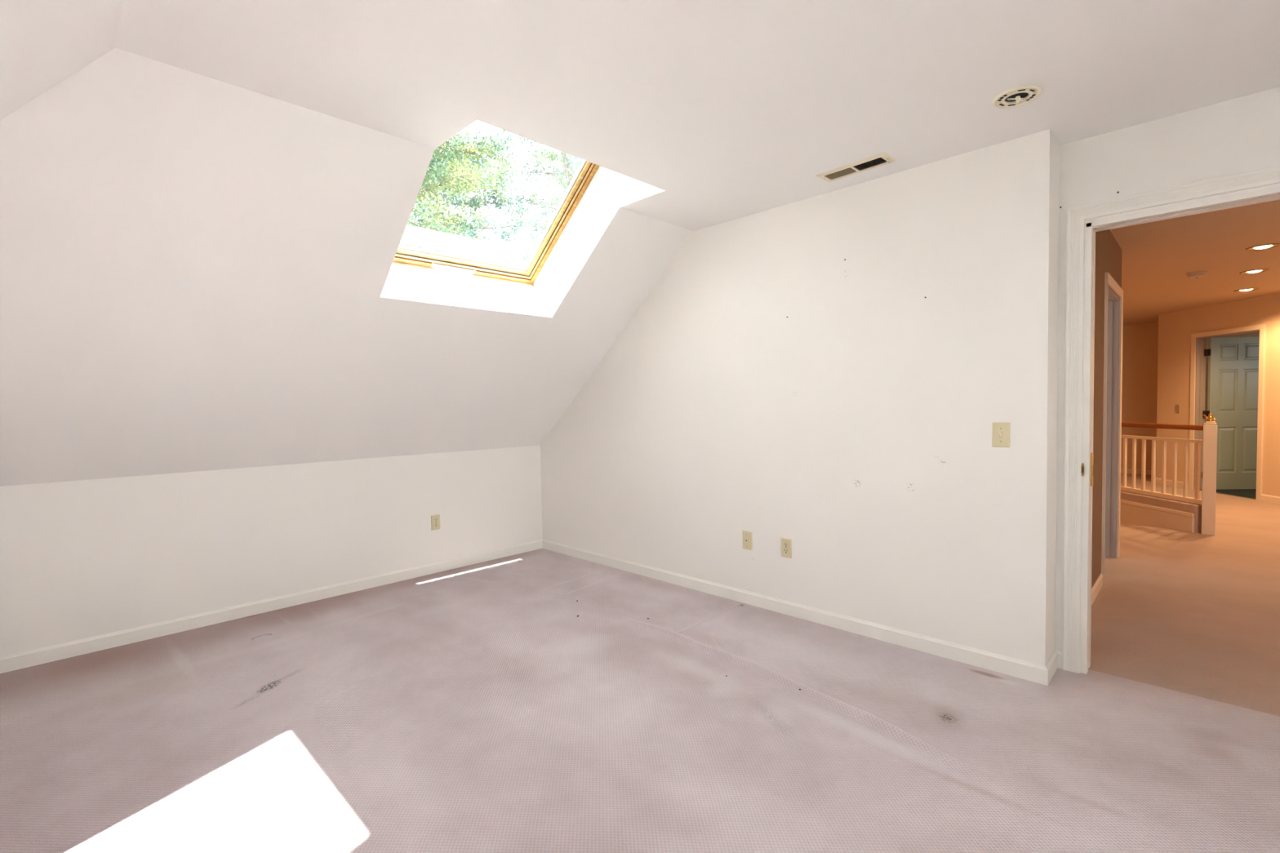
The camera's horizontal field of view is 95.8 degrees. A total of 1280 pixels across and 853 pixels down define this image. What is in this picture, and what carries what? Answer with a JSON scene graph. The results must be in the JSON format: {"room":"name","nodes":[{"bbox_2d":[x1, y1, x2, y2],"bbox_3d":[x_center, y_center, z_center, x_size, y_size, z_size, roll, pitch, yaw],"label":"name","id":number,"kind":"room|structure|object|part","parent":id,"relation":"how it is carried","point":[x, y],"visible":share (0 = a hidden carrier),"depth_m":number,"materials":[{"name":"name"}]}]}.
{"room":"bedroom","nodes":[
{"label":"bedroom","id":0,"kind":"room"},
{"bbox_2d":[0,445,542,657],"bbox_3d":[-2.617,0.880,3.556,0.120,1.232,4.810,1,3,45],"label":"wall","id":1,"kind":"structure","parent":0,"point":[81,559],"depth_m":3.56,"materials":[{"name":"paint"}]},
{"bbox_2d":[0,539,542,673],"bbox_3d":[-2.523,1.154,3.563,0.012,0.081,4.690,1,3,45],"label":"baseboard","id":2,"kind":"structure","parent":1,"relation":"attached to","point":[9,663],"depth_m":3.56,"materials":[{"name":"white paint"}]},
{"bbox_2d":[431,514,439,530],"bbox_3d":[-1.592,0.747,4.505,0.007,0.115,0.072,1,3,45],"label":"wall outlet","id":3,"kind":"object","parent":1,"relation":"attached to","point":[435,519],"visible":1,"depth_m":4.50,"materials":[{"name":"beige plastic"}]},
{"bbox_2d":[0,0,693,486],"bbox_3d":[-0.401,-0.449,1.384,6.050,1.508,4.690,1,3,45],"label":"ceiling","id":4,"kind":"structure","parent":0,"point":[195,268],"depth_m":2.65,"materials":[{"name":"paint"}]},
{"bbox_2d":[379,160,665,317],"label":"window","id":5,"kind":"structure","parent":4,"relation":"attached to","point":[595,193],"depth_m":3.59,"materials":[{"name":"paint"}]},
{"bbox_3d":[-1.150,-0.967,3.576,0.036,0.042,0.290,1,3,45],"label":"latch handle","id":6,"kind":"part","parent":5,"relation":"part of","materials":[{"name":"white"}]},
{"bbox_3d":[-0.841,-1.359,3.297,0.880,0.748,1.056,1,3,45],"label":"sash","id":7,"kind":"part","parent":5,"relation":"part of","materials":[{"name":"brown wood"}]},
{"bbox_3d":[-0.856,-1.384,3.310,0.983,0.848,1.134,1,3,45],"label":"frame","id":8,"kind":"part","parent":5,"relation":"part of","materials":[{"name":"brown wood"}]},
{"bbox_2d":[0,548,1279,852],"bbox_3d":[-0.300,1.227,1.519,6.250,0.031,5.090,1,3,45],"label":"floor","id":9,"kind":"structure","parent":0,"point":[471,708],"depth_m":2.22,"materials":[{"name":"carpet"}]},
{"bbox_2d":[115,0,1279,231],"bbox_3d":[0.988,-1.233,1.491,4.242,0.001,3.237,1,3,45],"label":"ceiling","id":10,"kind":"structure","parent":0,"point":[733,109],"depth_m":2.01,"materials":[{"name":"paint"}]},
{"bbox_2d":[816,152,896,182],"bbox_3d":[1.069,-1.281,2.875,0.132,0.011,0.357,-3,3,-43],"label":"ceiling vent","id":11,"kind":"object","parent":10,"relation":"in","point":[883,158],"visible":1,"depth_m":2.86,"materials":[{"name":"beige metal"}]},
{"bbox_2d":[992,84,1041,108],"bbox_3d":[1.447,-1.252,2.220,0.158,0.034,0.158,-1,2,0],"label":"recessed light","id":12,"kind":"object","parent":10,"relation":"in","point":[1022,95],"visible":1,"depth_m":2.21,"materials":[{"name":"beige metal"}]},
{"bbox_2d":[540,128,1059,666],"bbox_3d":[0.528,0.050,4.040,3.902,2.740,0.355,1,3,45],"label":"wall","id":13,"kind":"structure","parent":0,"point":[853,427],"depth_m":3.13,"materials":[{"name":"paint"}]},
{"bbox_2d":[742,530,751,550],"bbox_3d":[0.678,0.724,3.671,0.072,0.115,0.012,1,3,45],"label":"cable plate","id":14,"kind":"object","parent":13,"relation":"attached to","point":[747,535],"visible":1,"depth_m":3.67,"materials":[{"name":"beige plastic"}]},
{"bbox_2d":[781,537,791,558],"bbox_3d":[0.880,0.731,3.477,0.072,0.115,0.007,1,3,45],"label":"wall outlet","id":15,"kind":"object","parent":13,"relation":"attached to","point":[786,544],"visible":1,"depth_m":3.47,"materials":[{"name":"beige plastic"}]},
{"bbox_2d":[783,548,788,554],"bbox_3d":[0.879,0.750,3.476,0.037,0.031,0.001,1,3,45],"label":"receptacle","id":16,"kind":"object","parent":15,"relation":"attached to","point":[785,550],"depth_m":3.48,"materials":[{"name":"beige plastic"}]},
{"bbox_2d":[783,542,788,547],"bbox_3d":[0.878,0.711,3.475,0.034,0.028,0.002,1,3,45],"label":"receptacle","id":17,"kind":"object","parent":15,"relation":"attached to","point":[785,544],"depth_m":3.47,"materials":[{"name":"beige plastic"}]},
{"bbox_2d":[542,538,1057,685],"bbox_3d":[0.547,1.082,3.986,3.794,0.081,0.247,1,3,45],"label":"baseboard","id":18,"kind":"structure","parent":13,"relation":"attached to","point":[1041,674],"depth_m":3.23,"materials":[{"name":"white paint"}]},
{"bbox_2d":[991,422,1009,447],"bbox_3d":[1.661,0.039,2.662,0.072,0.115,0.017,1,3,45],"label":"light switch","id":19,"kind":"object","parent":13,"relation":"attached to","point":[1000,430],"visible":1,"depth_m":2.66,"materials":[{"name":"beige plastic"}]},
{"bbox_2d":[1091,229,1121,587],"bbox_3d":[2.899,-0.127,3.753,0.120,2.450,2.575,1,3,45],"label":"wall","id":20,"kind":"structure","parent":0,"point":[1108,251],"depth_m":3.76,"materials":[{"name":"paint"}]},
{"bbox_2d":[1091,573,1102,605],"bbox_3d":[2.602,1.068,3.381,0.012,0.081,1.535,1,3,45],"label":"baseboard","id":21,"kind":"structure","parent":20,"relation":"attached to","point":[1097,586],"depth_m":3.73,"materials":[{"name":"paint"}]},
{"bbox_2d":[1101,271,1123,585],"bbox_3d":[3.429,0.004,4.282,0.136,2.110,0.970,1,3,45],"label":"door frame","id":22,"kind":"structure","parent":20,"relation":"attached to","point":[1113,355],"depth_m":4.54,"materials":[{"name":"grey paint"}]},
{"bbox_2d":[1104,556,1115,577],"bbox_3d":[1.616,1.061,5.082,3.780,0.001,2.575,1,3,45],"label":"floor","id":23,"kind":"structure","parent":0,"point":[1108,562],"depth_m":4.43,"materials":[{"name":"carpet"}]},
{"bbox_2d":[1055,86,1279,672],"bbox_3d":[2.809,0.088,1.961,2.268,2.740,0.120,1,3,45],"label":"wall","id":24,"kind":"structure","parent":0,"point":[1239,135],"depth_m":2.45,"materials":[{"name":"paint"}]},
{"bbox_2d":[1055,649,1062,669],"bbox_3d":[1.984,1.103,2.737,0.030,0.081,0.012,1,3,45],"label":"baseboard","id":25,"kind":"structure","parent":24,"relation":"attached to","point":[1060,653],"depth_m":2.73,"materials":[{"name":"white paint"}]},
{"bbox_2d":[1088,231,1093,666],"bbox_3d":[2.062,0.118,2.696,0.086,2.026,0.033,1,3,45],"label":"door frame","id":26,"kind":"structure","parent":24,"relation":"attached to","point":[1091,454],"depth_m":2.67,"materials":[{"name":"white paint"}]},
{"bbox_3d":[2.091,0.199,2.673,0.008,0.154,0.026,1,3,45],"label":"latch plate","id":27,"kind":"part","parent":26,"relation":"part of","materials":[{"name":"gold metal"}]},
{"bbox_2d":[1062,164,1279,674],"bbox_3d":[2.380,0.078,2.371,1.019,2.144,0.139,1,3,45],"label":"door frame","id":28,"kind":"structure","parent":24,"relation":"attached to","point":[1077,215],"depth_m":2.64,"materials":[{"name":"white paint"}]},
{"bbox_2d":[1080,462,1084,476],"bbox_3d":[2.023,0.197,2.639,0.012,0.062,0.002,1,3,45],"label":"strike plate","id":29,"kind":"object","parent":28,"relation":"attached to","point":[1082,464],"visible":1,"depth_m":2.64,"materials":[{"name":"gold metal"}]},
{"bbox_2d":[1088,473,1279,716],"bbox_3d":[5.743,0.969,5.554,4.200,0.001,9.150,1,3,45],"label":"floor","id":30,"kind":"structure","parent":0,"point":[1194,614],"depth_m":3.47,"materials":[{"name":"carpet"}]},
{"bbox_2d":[1120,413,1217,535],"bbox_3d":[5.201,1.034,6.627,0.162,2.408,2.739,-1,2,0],"label":"stair railing","id":31,"kind":"object","parent":30,"relation":"on","point":[1142,507],"visible":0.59,"depth_m":5.61,"materials":[{"name":"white wood"}]},
{"bbox_3d":[5.213,0.655,6.658,0.048,0.048,2.647,-1,2,0],"label":"rail","id":32,"kind":"part","parent":31,"relation":"part of","materials":[{"name":"paint"}]},
{"bbox_3d":[5.202,0.091,6.637,0.036,0.028,2.647,-1,2,0],"label":"rail","id":33,"kind":"part","parent":31,"relation":"part of","materials":[{"name":"paint"}]},
{"bbox_3d":[5.200,-0.037,6.632,0.068,0.047,2.647,-1,2,0],"label":"handrail","id":34,"kind":"part","parent":31,"relation":"part of","materials":[{"name":"brown wood"}]},
{"bbox_3d":[5.220,0.498,5.298,0.092,1.020,0.092,1,3,45],"label":"newel post","id":35,"kind":"part","parent":31,"relation":"part of","materials":[{"name":"paint"}]},
{"bbox_2d":[1193,488,1255,499],"bbox_3d":[7.476,0.865,7.389,0.032,0.006,0.862,-1,2,4],"label":"threshold","id":36,"kind":"object","parent":30,"relation":"on","point":[1193,489],"visible":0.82,"depth_m":7.25,"materials":[{"name":"wood"}]},
{"bbox_2d":[1120,322,1259,470],"bbox_3d":[8.865,-0.422,8.701,4.200,2.450,0.120,1,3,45],"label":"wall","id":37,"kind":"structure","parent":0,"point":[1140,341],"depth_m":9.35,"materials":[{"name":"paint"}]},
{"bbox_2d":[1120,468,1151,475],"bbox_3d":[7.826,0.734,9.696,1.353,0.081,0.012,1,3,45],"label":"baseboard","id":38,"kind":"structure","parent":37,"relation":"attached to","point":[1128,471],"depth_m":9.41,"materials":[{"name":"paint"}]},
{"bbox_2d":[1110,199,1279,324],"bbox_3d":[5.699,-1.474,5.604,4.400,0.001,9.245,1,3,45],"label":"ceiling","id":39,"kind":"structure","parent":0,"point":[1157,256],"depth_m":4.97,"materials":[{"name":"paint"}]},
{"bbox_2d":[1186,271,1208,278],"bbox_3d":[5.285,-1.439,5.484,0.150,0.046,0.150,1,3,45],"label":"smoke detector","id":40,"kind":"object","parent":39,"relation":"attached to","point":[1196,274],"visible":1,"depth_m":5.45,"materials":[{"name":"plastic"}]},
{"bbox_2d":[1233,288,1258,292],"bbox_3d":[6.753,-1.520,6.436,0.196,0.021,0.196,1,3,45],"label":"recessed light","id":41,"kind":"object","parent":39,"relation":"in","point":[1246,289],"visible":1,"depth_m":6.41,"materials":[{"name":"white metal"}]},
{"bbox_3d":[6.753,-1.520,6.436,0.112,0.021,0.112,1,3,45],"label":"bulb","id":42,"kind":"part","parent":41,"relation":"part of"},
{"bbox_2d":[1239,268,1269,274],"bbox_3d":[5.817,-1.467,5.471,0.196,0.021,0.196,1,3,45],"label":"recessed light","id":43,"kind":"object","parent":39,"relation":"in","point":[1254,271],"visible":1,"depth_m":5.45,"materials":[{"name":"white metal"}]},
{"bbox_3d":[5.817,-1.467,5.471,0.112,0.021,0.112,1,3,45],"label":"bulb","id":44,"kind":"part","parent":43,"relation":"part of","materials":[{"name":"white glass"}]},
{"bbox_2d":[1244,243,1279,250],"bbox_3d":[4.922,-1.416,4.564,0.196,0.021,0.196,1,3,45],"label":"recessed light","id":45,"kind":"object","parent":39,"relation":"in","point":[1264,246],"visible":1,"depth_m":4.55,"materials":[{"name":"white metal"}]},
{"bbox_3d":[4.922,-1.416,4.564,0.112,0.021,0.112,1,3,45],"label":"bulb","id":46,"kind":"part","parent":45,"relation":"part of","materials":[{"name":"white glass"}]},
{"bbox_2d":[1155,292,1279,497],"bbox_3d":[7.431,-0.303,6.223,0.120,2.450,4.322,-1,2,4],"label":"wall","id":47,"kind":"structure","parent":0,"point":[1175,329],"depth_m":7.70,"materials":[{"name":"paint"}]},
{"bbox_2d":[1155,477,1188,488],"bbox_3d":[7.502,0.798,8.151,0.012,0.081,0.554,-1,2,4],"label":"baseboard","id":48,"kind":"structure","parent":47,"relation":"attached to","point":[1169,482],"depth_m":8.18,"materials":[{"name":"paint"}]},
{"bbox_2d":[1174,404,1178,413],"bbox_3d":[7.494,-0.243,8.057,0.016,0.118,0.074,-1,2,4],"label":"switch","id":49,"kind":"object","parent":47,"relation":"attached to","point":[1176,406],"visible":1,"depth_m":8.06,"materials":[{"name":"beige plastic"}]},
{"bbox_2d":[1188,323,1266,500],"bbox_3d":[7.493,-0.184,7.347,0.136,2.106,0.974,-1,2,4],"label":"door frame","id":50,"kind":"structure","parent":47,"relation":"attached to","point":[1262,327],"depth_m":7.73,"materials":[{"name":"paint"}]},
{"bbox_2d":[1201,336,1259,489],"bbox_3d":[7.941,-0.172,7.674,0.797,2.020,0.093,-1,2,7],"label":"door","id":51,"kind":"structure","parent":47,"relation":"in","point":[1233,362],"depth_m":7.67,"materials":[{"name":"green paint"}]},
{"bbox_2d":[1261,493,1279,503],"bbox_3d":[7.341,0.901,5.535,0.012,0.081,2.744,-1,2,4],"label":"baseboard","id":52,"kind":"structure","parent":47,"relation":"attached to","point":[1267,498],"depth_m":6.79,"materials":[{"name":"paint"}]},
{"bbox_2d":[1216,488,1256,498],"bbox_3d":[8.223,0.894,6.246,3.965,0.001,4.234,1,3,45],"label":"floor","id":53,"kind":"structure","parent":0,"point":[1251,493],"depth_m":7.50,"materials":[{"name":"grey carpet"}]},
{"label":"outside","id":54,"kind":"structure","parent":0,"visible":0},
{"label":"ground","id":55,"kind":"structure","parent":54,"visible":0},
{"bbox_2d":[400,127,529,258],"bbox_3d":[-6.515,-3.344,13.166,9.522,14.907,8.847,0,2,22],"label":"tree","id":56,"kind":"object","parent":55,"relation":"on","point":[433,173],"visible":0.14,"depth_m":13.64,"materials":[{"name":"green plant"}]},
{"bbox_2d":[407,128,553,267],"bbox_3d":[-9.216,-6.786,24.651,11.242,21.007,10.765,-1,2,-5],"label":"tree","id":57,"kind":"object","parent":55,"relation":"on","point":[499,205],"visible":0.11,"depth_m":24.55,"materials":[{"name":"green plant"}]},
{"bbox_2d":[471,124,582,267],"bbox_3d":[-2.722,-4.310,19.121,6.221,16.251,6.390,-2,2,-16],"label":"tree","id":58,"kind":"object","parent":55,"relation":"on","point":[566,159],"visible":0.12,"depth_m":19.12,"materials":[{"name":"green plant"}]},
{"bbox_2d":[521,142,582,250],"bbox_3d":[-3.259,-7.377,33.897,9.947,21.276,9.770,-2,2,-13],"label":"tree","id":59,"kind":"object","parent":55,"relation":"on","point":[550,154],"visible":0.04,"depth_m":33.79,"materials":[{"name":"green plant"}]}
]}

